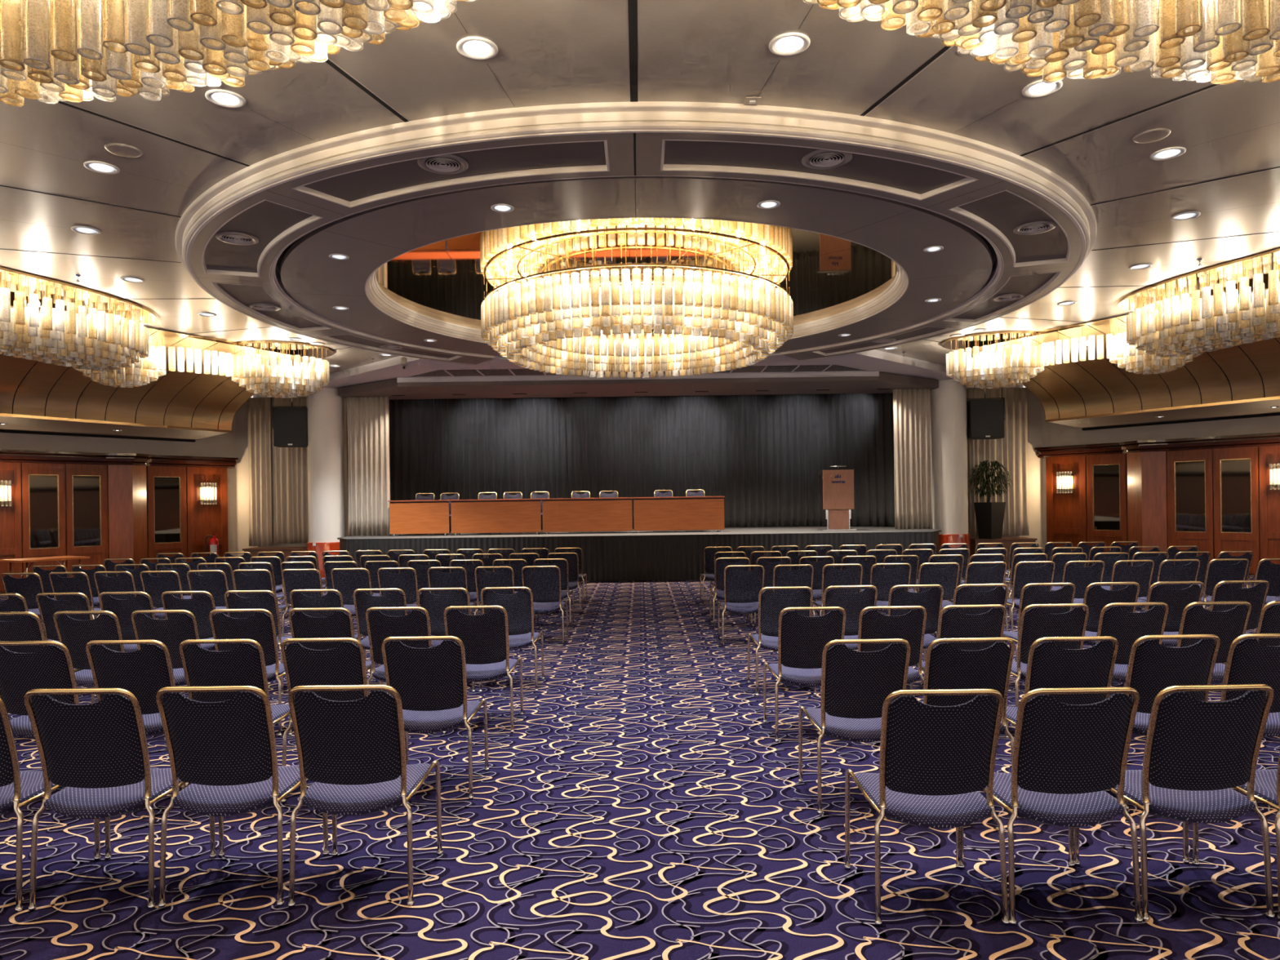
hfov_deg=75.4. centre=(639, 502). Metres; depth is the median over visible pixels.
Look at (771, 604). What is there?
banquet chair
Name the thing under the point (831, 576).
banquet chair
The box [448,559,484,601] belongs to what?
banquet chair
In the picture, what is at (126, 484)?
wall
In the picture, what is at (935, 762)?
banquet chair
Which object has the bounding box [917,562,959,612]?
banquet chair
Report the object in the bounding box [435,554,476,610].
banquet chair
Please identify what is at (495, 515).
conference table
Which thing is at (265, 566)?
banquet chair
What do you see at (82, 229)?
recessed light
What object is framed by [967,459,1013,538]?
potted plant
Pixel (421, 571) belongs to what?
banquet chair
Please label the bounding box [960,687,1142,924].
banquet chair
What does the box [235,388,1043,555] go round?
wall
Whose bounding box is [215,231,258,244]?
ceiling vent
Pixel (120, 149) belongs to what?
loudspeaker
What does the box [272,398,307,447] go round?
loudspeaker
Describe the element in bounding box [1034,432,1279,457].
trim
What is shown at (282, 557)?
banquet chair
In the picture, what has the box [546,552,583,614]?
banquet chair
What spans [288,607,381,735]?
banquet chair
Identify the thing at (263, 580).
banquet chair
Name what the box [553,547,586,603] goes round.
banquet chair
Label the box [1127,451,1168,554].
pillar
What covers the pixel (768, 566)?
banquet chair
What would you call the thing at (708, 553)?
banquet chair
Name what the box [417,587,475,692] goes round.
banquet chair
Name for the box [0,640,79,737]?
banquet chair
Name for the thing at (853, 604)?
banquet chair
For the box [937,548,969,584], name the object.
banquet chair
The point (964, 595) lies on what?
banquet chair
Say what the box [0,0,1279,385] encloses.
ceiling
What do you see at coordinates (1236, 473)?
mirror glass
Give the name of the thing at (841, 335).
recessed light
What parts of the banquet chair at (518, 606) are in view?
leg, frame, backrest, seat, leg, leg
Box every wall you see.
[0,373,236,555]
[0,462,22,591]
[0,462,228,592]
[107,465,146,568]
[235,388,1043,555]
[346,394,806,531]
[1041,355,1279,548]
[1045,445,1279,574]
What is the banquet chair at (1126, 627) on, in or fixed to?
on the floor at (642, 803)
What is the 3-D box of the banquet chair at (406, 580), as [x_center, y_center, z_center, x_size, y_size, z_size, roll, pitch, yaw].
[-2.619,1.128,9.161,0.480,0.852,0.555,-1,0,0]
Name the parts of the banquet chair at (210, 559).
backrest, frame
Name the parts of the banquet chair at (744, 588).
leg, leg, seat, backrest, frame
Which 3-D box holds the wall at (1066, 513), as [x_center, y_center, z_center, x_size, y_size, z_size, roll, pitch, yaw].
[14.680,0.123,11.506,0.100,2.430,18.378,-1,0,-36]
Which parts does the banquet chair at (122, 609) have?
backrest, frame, seat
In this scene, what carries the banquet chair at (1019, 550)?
on the floor at (642, 803)
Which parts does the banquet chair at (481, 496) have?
frame, backrest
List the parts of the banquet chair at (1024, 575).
leg, seat, backrest, frame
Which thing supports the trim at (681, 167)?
attached to the ceiling at (628, 153)
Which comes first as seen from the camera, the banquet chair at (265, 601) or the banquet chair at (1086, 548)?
the banquet chair at (265, 601)
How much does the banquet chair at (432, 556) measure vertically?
0.852 m
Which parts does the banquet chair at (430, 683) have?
leg, frame, backrest, seat, leg, seat rail, leg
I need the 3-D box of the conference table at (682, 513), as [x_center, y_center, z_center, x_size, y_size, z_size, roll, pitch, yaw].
[0.821,0.259,17.610,1.921,0.749,0.480,-1,0,0]
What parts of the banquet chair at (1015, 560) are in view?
leg, backrest, frame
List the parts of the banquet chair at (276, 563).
backrest, frame, seat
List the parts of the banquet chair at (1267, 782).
leg, seat rail, seat, leg, frame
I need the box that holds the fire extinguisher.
[204,533,218,555]
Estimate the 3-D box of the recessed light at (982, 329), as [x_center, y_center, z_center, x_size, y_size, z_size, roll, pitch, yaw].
[5.377,-2.773,13.108,0.238,0.114,0.238,-1,0,0]
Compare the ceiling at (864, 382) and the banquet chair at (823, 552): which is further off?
the ceiling at (864, 382)
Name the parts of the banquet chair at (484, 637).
frame, backrest, seat, leg, seat rail, leg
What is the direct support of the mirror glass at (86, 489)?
attached to the mirrored door at (86, 485)
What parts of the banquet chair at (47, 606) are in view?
backrest, frame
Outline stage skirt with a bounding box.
[346,532,933,581]
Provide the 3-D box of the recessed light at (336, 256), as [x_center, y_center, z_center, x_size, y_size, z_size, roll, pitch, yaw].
[-3.051,-2.538,8.396,0.196,0.114,0.196,-1,0,0]
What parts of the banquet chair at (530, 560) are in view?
backrest, frame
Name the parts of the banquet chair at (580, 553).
backrest, frame, seat, leg, leg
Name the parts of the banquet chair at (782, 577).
backrest, frame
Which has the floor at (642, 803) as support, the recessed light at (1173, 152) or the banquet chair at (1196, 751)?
the banquet chair at (1196, 751)
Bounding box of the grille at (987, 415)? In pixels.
[970,399,1004,437]
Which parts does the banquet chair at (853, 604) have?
backrest, frame, seat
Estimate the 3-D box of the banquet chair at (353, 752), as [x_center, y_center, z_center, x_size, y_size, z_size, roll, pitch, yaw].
[-1.110,1.112,3.357,0.486,0.859,0.557,-1,0,0]
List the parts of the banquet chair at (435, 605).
seat, backrest, frame, leg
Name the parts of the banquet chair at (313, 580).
leg, backrest, frame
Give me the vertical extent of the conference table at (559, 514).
0.749 m
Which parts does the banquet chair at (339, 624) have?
backrest, frame, seat, leg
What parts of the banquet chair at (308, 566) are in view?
leg, backrest, frame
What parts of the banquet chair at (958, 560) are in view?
backrest, frame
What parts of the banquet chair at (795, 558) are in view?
backrest, frame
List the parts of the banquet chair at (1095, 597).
seat, backrest, frame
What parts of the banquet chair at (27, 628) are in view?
backrest, frame, leg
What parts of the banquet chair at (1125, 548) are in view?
frame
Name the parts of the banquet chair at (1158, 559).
backrest, frame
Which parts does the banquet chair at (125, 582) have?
backrest, frame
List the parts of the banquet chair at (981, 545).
frame, backrest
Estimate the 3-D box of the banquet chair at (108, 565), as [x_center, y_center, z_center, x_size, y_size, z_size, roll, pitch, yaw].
[-7.079,1.186,11.490,0.480,0.852,0.555,-1,0,-1]
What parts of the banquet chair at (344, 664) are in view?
leg, frame, backrest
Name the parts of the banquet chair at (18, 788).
backrest, frame, leg, seat, seat rail, leg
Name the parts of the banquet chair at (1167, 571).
seat, backrest, frame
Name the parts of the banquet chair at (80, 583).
backrest, seat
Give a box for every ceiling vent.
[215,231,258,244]
[248,303,280,311]
[378,344,403,349]
[417,154,468,174]
[801,149,852,169]
[871,337,895,343]
[992,293,1024,301]
[1013,221,1056,235]
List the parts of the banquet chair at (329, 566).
frame, backrest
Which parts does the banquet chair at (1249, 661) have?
frame, backrest, seat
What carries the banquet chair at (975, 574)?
on the floor at (642, 803)
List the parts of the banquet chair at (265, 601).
backrest, frame, leg, seat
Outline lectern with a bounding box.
[817,466,856,530]
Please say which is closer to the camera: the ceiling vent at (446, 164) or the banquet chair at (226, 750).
the banquet chair at (226, 750)
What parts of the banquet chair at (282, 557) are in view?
backrest, frame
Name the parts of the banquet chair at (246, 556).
backrest, frame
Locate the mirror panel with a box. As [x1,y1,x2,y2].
[375,217,897,340]
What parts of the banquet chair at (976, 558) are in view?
frame, backrest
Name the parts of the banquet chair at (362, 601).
seat, leg, frame, backrest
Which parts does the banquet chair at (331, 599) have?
backrest, frame, leg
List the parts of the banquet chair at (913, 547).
backrest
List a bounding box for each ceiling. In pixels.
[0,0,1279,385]
[0,306,315,442]
[190,133,1082,398]
[337,371,938,399]
[963,288,1279,430]
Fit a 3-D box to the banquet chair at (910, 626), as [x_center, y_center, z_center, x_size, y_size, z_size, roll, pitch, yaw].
[1.593,1.076,5.433,0.486,0.859,0.557,-1,0,0]
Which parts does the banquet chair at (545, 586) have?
backrest, frame, seat, leg, leg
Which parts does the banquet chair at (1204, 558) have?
backrest, frame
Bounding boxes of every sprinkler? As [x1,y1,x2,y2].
[74,274,80,281]
[1196,258,1203,266]
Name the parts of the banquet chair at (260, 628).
backrest, frame, seat, leg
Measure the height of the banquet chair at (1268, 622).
0.859 m
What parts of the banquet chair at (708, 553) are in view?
leg, leg, seat, backrest, frame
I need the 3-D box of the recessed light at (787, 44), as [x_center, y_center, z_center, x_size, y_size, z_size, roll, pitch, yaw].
[0.869,-2.714,4.818,0.238,0.114,0.238,-1,0,0]
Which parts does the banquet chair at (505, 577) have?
backrest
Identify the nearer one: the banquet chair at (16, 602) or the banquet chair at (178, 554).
the banquet chair at (16, 602)
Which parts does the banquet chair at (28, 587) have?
backrest, frame, seat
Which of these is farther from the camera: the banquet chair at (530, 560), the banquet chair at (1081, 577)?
the banquet chair at (530, 560)
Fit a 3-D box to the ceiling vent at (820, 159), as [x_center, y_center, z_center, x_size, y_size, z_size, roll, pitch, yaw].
[1.394,-2.557,6.176,0.370,0.015,0.370,-1,0,0]
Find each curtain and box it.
[247,397,272,546]
[271,396,308,543]
[346,396,391,536]
[389,393,894,531]
[893,388,933,528]
[968,387,1004,536]
[1002,387,1028,536]
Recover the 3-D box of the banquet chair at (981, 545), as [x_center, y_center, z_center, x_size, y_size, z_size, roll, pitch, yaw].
[5.191,1.026,12.500,0.480,0.852,0.555,-1,0,0]
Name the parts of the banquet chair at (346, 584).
seat, backrest, frame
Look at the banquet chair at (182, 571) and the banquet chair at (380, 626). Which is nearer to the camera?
the banquet chair at (380, 626)
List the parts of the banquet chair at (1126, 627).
seat, frame, backrest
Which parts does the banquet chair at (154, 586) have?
seat, backrest, frame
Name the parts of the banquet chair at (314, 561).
backrest, frame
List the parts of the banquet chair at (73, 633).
seat, backrest, frame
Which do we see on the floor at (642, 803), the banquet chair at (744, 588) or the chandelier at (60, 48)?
the banquet chair at (744, 588)
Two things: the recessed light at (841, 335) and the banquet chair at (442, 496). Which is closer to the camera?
the recessed light at (841, 335)
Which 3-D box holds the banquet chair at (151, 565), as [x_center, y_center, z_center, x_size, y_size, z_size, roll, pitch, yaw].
[-6.584,1.180,11.489,0.480,0.852,0.555,-1,0,0]
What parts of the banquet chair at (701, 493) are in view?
backrest, frame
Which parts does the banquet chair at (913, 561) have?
frame, backrest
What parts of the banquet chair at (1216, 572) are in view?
seat, backrest, frame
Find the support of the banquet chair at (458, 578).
on the floor at (642, 803)
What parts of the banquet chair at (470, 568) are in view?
frame, backrest, seat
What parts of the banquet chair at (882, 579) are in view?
seat, frame, backrest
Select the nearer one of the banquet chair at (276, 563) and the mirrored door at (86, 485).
the banquet chair at (276, 563)
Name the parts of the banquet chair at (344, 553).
backrest, frame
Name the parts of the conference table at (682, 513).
rail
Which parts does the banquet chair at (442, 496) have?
backrest, frame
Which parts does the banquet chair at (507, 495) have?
frame, backrest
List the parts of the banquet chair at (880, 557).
frame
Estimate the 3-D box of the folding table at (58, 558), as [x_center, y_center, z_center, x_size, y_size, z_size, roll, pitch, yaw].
[-9.772,1.288,13.618,0.720,0.740,1.009,-1,0,31]
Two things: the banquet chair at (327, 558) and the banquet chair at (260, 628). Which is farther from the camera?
the banquet chair at (327, 558)
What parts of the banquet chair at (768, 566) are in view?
leg, backrest, frame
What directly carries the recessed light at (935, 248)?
in the ceiling at (628, 153)
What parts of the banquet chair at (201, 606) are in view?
frame, backrest, seat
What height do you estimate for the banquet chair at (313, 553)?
0.852 m
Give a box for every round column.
[306,387,345,577]
[929,379,970,563]
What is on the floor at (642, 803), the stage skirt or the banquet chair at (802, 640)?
the banquet chair at (802, 640)
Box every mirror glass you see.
[29,475,57,548]
[72,475,100,546]
[154,476,180,542]
[1093,464,1119,529]
[1175,461,1205,531]
[1221,458,1251,532]
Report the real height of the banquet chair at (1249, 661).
0.859 m
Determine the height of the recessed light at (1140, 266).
0.114 m
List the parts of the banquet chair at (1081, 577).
seat, frame, backrest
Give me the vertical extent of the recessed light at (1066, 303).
0.114 m
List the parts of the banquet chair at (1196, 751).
leg, seat rail, leg, seat, leg, backrest, frame, leg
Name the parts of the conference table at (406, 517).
rail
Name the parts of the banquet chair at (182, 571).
frame, backrest, seat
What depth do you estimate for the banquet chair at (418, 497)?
18.40 m
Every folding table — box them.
[0,555,89,578]
[242,546,306,559]
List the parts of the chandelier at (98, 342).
ceiling plate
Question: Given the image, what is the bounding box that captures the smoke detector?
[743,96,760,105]
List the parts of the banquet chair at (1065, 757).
leg, seat rail, leg, seat, leg, backrest, frame, leg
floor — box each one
[0,567,1279,959]
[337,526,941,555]
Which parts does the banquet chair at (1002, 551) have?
backrest, frame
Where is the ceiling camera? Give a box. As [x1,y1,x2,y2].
[400,356,407,368]
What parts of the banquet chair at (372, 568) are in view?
frame, backrest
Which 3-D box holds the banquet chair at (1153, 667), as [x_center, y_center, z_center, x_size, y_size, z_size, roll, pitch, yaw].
[2.589,1.063,4.231,0.486,0.859,0.557,-1,0,-1]
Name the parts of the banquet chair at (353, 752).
leg, leg, frame, backrest, seat, leg, seat rail, leg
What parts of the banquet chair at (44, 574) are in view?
backrest, frame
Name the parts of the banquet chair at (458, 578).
frame, backrest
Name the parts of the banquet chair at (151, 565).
frame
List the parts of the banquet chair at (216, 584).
backrest, frame, seat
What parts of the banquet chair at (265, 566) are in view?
backrest, frame, seat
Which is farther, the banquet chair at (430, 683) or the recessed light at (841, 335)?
the recessed light at (841, 335)
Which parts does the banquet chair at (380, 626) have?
leg, seat, backrest, frame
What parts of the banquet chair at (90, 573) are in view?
backrest, frame, seat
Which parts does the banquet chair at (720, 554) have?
leg, backrest, frame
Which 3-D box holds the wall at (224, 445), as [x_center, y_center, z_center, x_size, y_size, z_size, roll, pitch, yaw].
[-15.191,-0.358,11.021,0.150,4.173,20.020,-1,0,36]
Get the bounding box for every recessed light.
[71,226,100,235]
[83,160,119,173]
[120,276,144,282]
[197,312,217,316]
[204,88,245,107]
[287,337,302,341]
[328,253,349,259]
[328,364,341,367]
[332,306,348,310]
[378,353,392,355]
[423,338,436,342]
[456,36,497,59]
[490,204,514,212]
[757,200,780,208]
[768,32,810,56]
[838,333,851,336]
[883,346,897,350]
[923,245,943,252]
[924,297,941,302]
[971,328,987,332]
[1022,79,1062,97]
[1057,301,1076,305]
[1128,263,1152,269]
[1150,146,1186,160]
[1170,211,1200,220]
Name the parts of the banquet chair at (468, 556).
frame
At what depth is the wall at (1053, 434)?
17.29 m
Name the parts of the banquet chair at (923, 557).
backrest, frame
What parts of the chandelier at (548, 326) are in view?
support frame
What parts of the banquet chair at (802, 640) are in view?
leg, seat rail, leg, seat, backrest, frame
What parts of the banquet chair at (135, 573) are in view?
frame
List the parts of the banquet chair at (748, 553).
backrest, frame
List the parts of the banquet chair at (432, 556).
frame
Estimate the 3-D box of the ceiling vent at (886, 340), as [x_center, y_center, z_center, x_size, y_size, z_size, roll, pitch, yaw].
[3.912,-2.590,13.284,0.370,0.015,0.370,-1,0,0]
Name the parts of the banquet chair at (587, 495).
backrest, frame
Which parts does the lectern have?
post, plate, panel, panel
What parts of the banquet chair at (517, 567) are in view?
backrest, frame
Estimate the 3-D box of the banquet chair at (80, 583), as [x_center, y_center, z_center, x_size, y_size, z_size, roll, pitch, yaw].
[-6.162,1.174,9.172,0.480,0.852,0.555,-1,0,0]
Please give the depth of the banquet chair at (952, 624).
5.22 m
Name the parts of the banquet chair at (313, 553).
backrest, frame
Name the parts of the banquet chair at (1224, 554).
backrest, frame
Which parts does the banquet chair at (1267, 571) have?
frame, backrest, seat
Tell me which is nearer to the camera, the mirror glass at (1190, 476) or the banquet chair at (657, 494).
the mirror glass at (1190, 476)
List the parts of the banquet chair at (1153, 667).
leg, seat, backrest, frame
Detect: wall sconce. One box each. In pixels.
[0,480,11,506]
[199,482,217,504]
[1056,471,1073,493]
[1269,463,1279,489]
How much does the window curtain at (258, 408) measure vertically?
3.400 m
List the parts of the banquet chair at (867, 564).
backrest, frame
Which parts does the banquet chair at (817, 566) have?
frame, seat, backrest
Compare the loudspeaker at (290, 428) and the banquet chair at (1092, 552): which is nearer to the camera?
the banquet chair at (1092, 552)
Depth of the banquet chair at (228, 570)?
10.08 m
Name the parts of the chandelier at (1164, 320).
ceiling plate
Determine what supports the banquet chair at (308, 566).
on the floor at (642, 803)
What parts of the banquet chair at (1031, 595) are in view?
seat, seat rail, leg, frame, backrest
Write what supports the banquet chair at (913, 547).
on the floor at (642, 803)
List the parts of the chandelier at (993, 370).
ceiling plate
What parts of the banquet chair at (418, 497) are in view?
backrest, frame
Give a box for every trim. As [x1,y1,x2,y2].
[0,448,238,468]
[174,101,1097,364]
[201,139,1071,360]
[269,175,1004,358]
[364,217,908,343]
[413,364,862,377]
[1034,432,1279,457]
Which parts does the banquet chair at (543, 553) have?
backrest, frame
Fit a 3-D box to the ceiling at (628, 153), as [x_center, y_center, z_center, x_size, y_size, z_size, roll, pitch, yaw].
[-0.040,-2.618,12.446,17.953,0.226,13.708,-1,0,0]
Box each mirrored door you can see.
[21,462,66,577]
[65,463,107,577]
[146,466,186,562]
[1086,453,1127,551]
[1167,448,1213,561]
[1213,446,1259,573]
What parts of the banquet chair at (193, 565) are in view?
backrest, frame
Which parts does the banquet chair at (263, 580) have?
backrest, frame, seat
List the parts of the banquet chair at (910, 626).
backrest, seat, leg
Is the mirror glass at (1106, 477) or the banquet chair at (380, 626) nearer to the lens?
the banquet chair at (380, 626)
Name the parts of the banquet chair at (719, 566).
leg, leg, seat, frame, backrest, leg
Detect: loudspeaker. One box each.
[104,142,142,157]
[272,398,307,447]
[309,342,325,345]
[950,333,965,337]
[966,388,1004,439]
[1133,128,1170,143]
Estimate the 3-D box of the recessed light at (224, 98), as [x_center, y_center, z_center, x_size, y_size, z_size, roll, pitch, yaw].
[-2.688,-2.667,5.371,0.238,0.114,0.238,-1,0,0]
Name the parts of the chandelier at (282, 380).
ceiling plate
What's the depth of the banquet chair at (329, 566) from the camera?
10.08 m
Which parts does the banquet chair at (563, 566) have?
frame, backrest, seat, leg, leg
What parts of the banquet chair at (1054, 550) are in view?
backrest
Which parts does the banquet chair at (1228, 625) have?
frame, backrest, seat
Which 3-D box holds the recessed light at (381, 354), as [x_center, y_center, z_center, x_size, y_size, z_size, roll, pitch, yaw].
[-4.471,-2.644,14.572,0.238,0.114,0.238,-1,0,0]
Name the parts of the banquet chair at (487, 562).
backrest, frame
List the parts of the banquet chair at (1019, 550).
frame, backrest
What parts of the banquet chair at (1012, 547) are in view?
backrest, frame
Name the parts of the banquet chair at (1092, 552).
backrest, frame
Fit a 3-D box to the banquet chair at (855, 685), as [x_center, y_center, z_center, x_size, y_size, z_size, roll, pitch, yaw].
[1.096,1.083,4.225,0.486,0.859,0.557,-1,0,0]
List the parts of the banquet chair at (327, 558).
backrest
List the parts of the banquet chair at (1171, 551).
frame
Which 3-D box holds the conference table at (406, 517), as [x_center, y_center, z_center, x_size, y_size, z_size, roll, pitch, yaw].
[-4.638,0.330,17.609,1.276,0.749,0.480,-1,0,0]
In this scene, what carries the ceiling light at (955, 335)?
attached to the ceiling at (550, 52)
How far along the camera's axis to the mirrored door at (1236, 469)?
15.91 m
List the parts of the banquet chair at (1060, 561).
seat, frame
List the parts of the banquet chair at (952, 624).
seat, backrest, frame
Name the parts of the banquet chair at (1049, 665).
seat rail, seat, backrest, frame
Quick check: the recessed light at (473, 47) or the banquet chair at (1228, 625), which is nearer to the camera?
the recessed light at (473, 47)
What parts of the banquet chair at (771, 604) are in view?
leg, seat rail, leg, seat, backrest, frame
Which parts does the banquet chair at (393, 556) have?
frame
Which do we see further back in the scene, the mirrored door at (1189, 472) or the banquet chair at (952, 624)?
the mirrored door at (1189, 472)
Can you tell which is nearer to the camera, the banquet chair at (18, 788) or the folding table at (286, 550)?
the banquet chair at (18, 788)
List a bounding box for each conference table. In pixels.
[388,499,450,536]
[449,498,541,535]
[541,497,632,533]
[633,496,724,533]
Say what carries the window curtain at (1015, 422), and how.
hanging from the ceiling at (628, 153)
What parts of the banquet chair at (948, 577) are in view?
backrest, frame, seat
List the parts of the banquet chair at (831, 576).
seat, backrest, frame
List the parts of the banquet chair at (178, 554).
backrest, frame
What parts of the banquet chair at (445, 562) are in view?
backrest, frame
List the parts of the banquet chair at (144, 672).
frame, backrest, seat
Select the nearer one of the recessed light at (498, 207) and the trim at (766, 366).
the recessed light at (498, 207)
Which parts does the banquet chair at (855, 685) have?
leg, seat rail, leg, seat, backrest, frame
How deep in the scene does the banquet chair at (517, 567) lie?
10.08 m
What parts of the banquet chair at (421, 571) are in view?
frame, backrest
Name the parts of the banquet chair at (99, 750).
leg, frame, backrest, leg, seat, leg, seat rail, leg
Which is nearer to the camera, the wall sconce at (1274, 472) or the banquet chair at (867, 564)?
the banquet chair at (867, 564)
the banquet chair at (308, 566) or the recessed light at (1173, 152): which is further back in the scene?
the banquet chair at (308, 566)
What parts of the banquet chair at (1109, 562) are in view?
seat, frame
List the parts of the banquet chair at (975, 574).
frame, backrest, leg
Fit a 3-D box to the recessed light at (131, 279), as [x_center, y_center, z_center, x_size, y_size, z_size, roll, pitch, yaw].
[-5.872,-2.625,9.581,0.238,0.114,0.238,-1,0,0]
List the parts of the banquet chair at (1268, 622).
frame, backrest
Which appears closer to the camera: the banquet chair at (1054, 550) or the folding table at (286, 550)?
the banquet chair at (1054, 550)
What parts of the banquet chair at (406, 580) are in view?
backrest, seat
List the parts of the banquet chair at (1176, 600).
seat, backrest, frame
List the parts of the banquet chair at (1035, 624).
leg, seat, backrest, frame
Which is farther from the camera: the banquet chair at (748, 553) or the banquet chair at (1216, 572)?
the banquet chair at (748, 553)
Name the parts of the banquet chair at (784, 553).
frame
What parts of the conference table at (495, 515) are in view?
rail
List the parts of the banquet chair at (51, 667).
seat, backrest, frame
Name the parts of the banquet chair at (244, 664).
backrest, frame, seat, seat rail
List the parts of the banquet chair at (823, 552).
frame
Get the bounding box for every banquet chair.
[0,572,44,617]
[0,593,58,641]
[0,611,94,703]
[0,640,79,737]
[0,697,101,911]
[24,688,216,911]
[31,564,96,618]
[35,592,97,697]
[48,571,100,619]
[53,610,124,686]
[71,564,107,617]
[85,640,180,791]
[93,571,163,619]
[98,591,155,652]
[102,558,136,577]
[114,564,151,595]
[131,609,200,685]
[139,557,172,576]
[139,570,183,619]
[155,552,188,595]
[155,563,191,619]
[155,685,328,907]
[160,591,216,650]
[174,557,226,606]
[178,639,289,790]
[186,569,229,614]
[190,551,222,606]
[196,562,235,594]
[208,608,285,736]
[214,556,246,574]
[223,551,253,606]
[224,590,292,694]
[231,568,293,616]
[238,562,291,608]
[249,555,284,617]
[257,551,286,585]
[280,561,327,631]
[280,637,368,802]
[281,568,323,636]
[285,555,325,617]
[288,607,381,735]
[288,684,443,907]
[289,551,324,607]
[289,589,366,661]
[321,550,350,585]
[322,555,354,593]
[323,560,373,595]
[330,568,372,615]
[352,588,407,681]
[355,550,383,570]
[360,555,391,570]
[364,560,413,604]
[365,606,436,733]
[377,567,418,613]
[381,635,488,799]
[387,549,416,564]
[398,554,430,573]
[406,560,442,614]
[408,493,434,534]
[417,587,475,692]
[422,549,451,564]
[426,566,478,614]
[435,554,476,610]
[439,492,459,533]
[442,605,524,733]
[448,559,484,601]
[455,548,484,564]
[471,553,503,614]
[472,492,497,533]
[474,565,514,615]
[479,586,544,692]
[487,548,518,591]
[492,559,535,622]
[502,491,522,533]
[508,552,542,614]
[520,547,551,602]
[521,565,568,643]
[526,491,549,533]
[533,558,574,627]
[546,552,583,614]
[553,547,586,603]
[568,490,591,532]
[597,490,619,532]
[653,489,675,531]
[685,489,707,530]
[699,546,732,604]
[709,557,752,628]
[710,551,748,614]
[717,564,764,645]
[734,546,764,603]
[747,586,817,695]
[748,556,791,627]
[750,551,782,570]
[763,606,846,742]
[770,545,799,559]
[773,564,815,617]
[786,550,819,613]
[798,555,834,599]
[798,638,911,813]
[804,545,832,561]
[811,563,862,617]
[817,550,857,600]
[819,585,877,693]
[838,544,866,560]
[840,555,877,600]
[844,688,1009,925]
[857,605,926,684]
[865,549,897,566]
[869,563,911,612]
[874,544,903,560]
[880,555,919,614]
[887,584,943,672]
[901,548,933,584]
[907,543,936,555]
[910,604,1008,738]
[913,554,964,601]
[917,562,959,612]
[922,637,1014,761]
[929,583,1011,692]
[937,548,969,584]
[939,542,968,553]
[946,561,1008,631]
[952,553,1005,624]
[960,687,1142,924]
[961,542,1004,587]
[961,547,1008,611]
[1003,582,1075,692]
[1004,547,1044,608]
[1004,553,1048,624]
[1005,542,1039,599]
[1006,560,1055,631]
[1006,635,1118,799]
[1010,603,1088,706]
[1044,542,1072,586]
[1049,546,1083,560]
[1050,552,1087,591]
[1061,560,1105,608]
[1073,684,1275,920]
[1076,541,1106,566]
[1082,582,1139,645]
[1085,560,1154,631]
[1087,546,1121,586]
[1092,552,1129,590]
[1095,602,1168,687]
[1109,541,1138,556]
[1124,634,1220,809]
[1128,546,1160,565]
[1130,551,1168,611]
[1137,559,1199,600]
[1145,581,1204,646]
[1165,545,1199,564]
[1171,580,1269,684]
[1173,551,1210,610]
[1176,601,1251,681]
[1191,751,1279,919]
[1198,550,1253,588]
[1200,558,1248,632]
[1220,600,1279,664]
[1220,633,1279,736]
[1253,558,1279,633]
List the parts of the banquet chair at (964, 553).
backrest, frame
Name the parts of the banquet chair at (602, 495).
backrest, frame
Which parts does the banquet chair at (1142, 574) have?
backrest, frame, seat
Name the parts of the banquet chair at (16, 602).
backrest, frame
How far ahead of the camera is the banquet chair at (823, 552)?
12.25 m
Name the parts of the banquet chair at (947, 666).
backrest, seat, leg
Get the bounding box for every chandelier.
[0,0,476,106]
[0,266,156,371]
[75,331,333,398]
[480,249,793,377]
[803,0,1279,84]
[941,319,1201,388]
[1117,247,1279,357]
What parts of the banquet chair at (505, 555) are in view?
backrest, frame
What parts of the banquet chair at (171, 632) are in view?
backrest, frame, seat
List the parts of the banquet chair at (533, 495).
backrest, frame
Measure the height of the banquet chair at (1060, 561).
0.852 m
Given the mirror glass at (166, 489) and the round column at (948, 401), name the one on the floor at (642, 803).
the round column at (948, 401)
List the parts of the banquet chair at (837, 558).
backrest, frame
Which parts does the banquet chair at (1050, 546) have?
backrest, frame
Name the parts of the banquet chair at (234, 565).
frame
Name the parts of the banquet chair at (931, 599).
backrest, frame, leg, seat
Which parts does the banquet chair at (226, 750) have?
leg, frame, backrest, leg, seat, leg, seat rail, leg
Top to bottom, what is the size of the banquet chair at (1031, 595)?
0.859 m
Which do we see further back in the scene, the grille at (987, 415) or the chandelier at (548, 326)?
the grille at (987, 415)
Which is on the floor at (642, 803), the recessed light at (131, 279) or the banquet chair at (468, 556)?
the banquet chair at (468, 556)
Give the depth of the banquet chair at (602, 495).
18.40 m
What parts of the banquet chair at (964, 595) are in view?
backrest, frame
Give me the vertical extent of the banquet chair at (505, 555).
0.852 m
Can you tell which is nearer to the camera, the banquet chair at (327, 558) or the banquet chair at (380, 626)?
the banquet chair at (380, 626)
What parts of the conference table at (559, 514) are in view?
rail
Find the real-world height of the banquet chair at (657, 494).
0.903 m
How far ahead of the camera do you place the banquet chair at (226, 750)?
3.18 m
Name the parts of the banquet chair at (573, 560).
backrest, frame, seat, leg, leg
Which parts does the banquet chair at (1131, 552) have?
frame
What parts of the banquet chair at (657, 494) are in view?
backrest, frame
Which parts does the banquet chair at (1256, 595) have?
backrest, frame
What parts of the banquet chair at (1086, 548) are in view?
frame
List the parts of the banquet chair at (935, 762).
leg, seat rail, leg, seat, backrest, frame, leg, leg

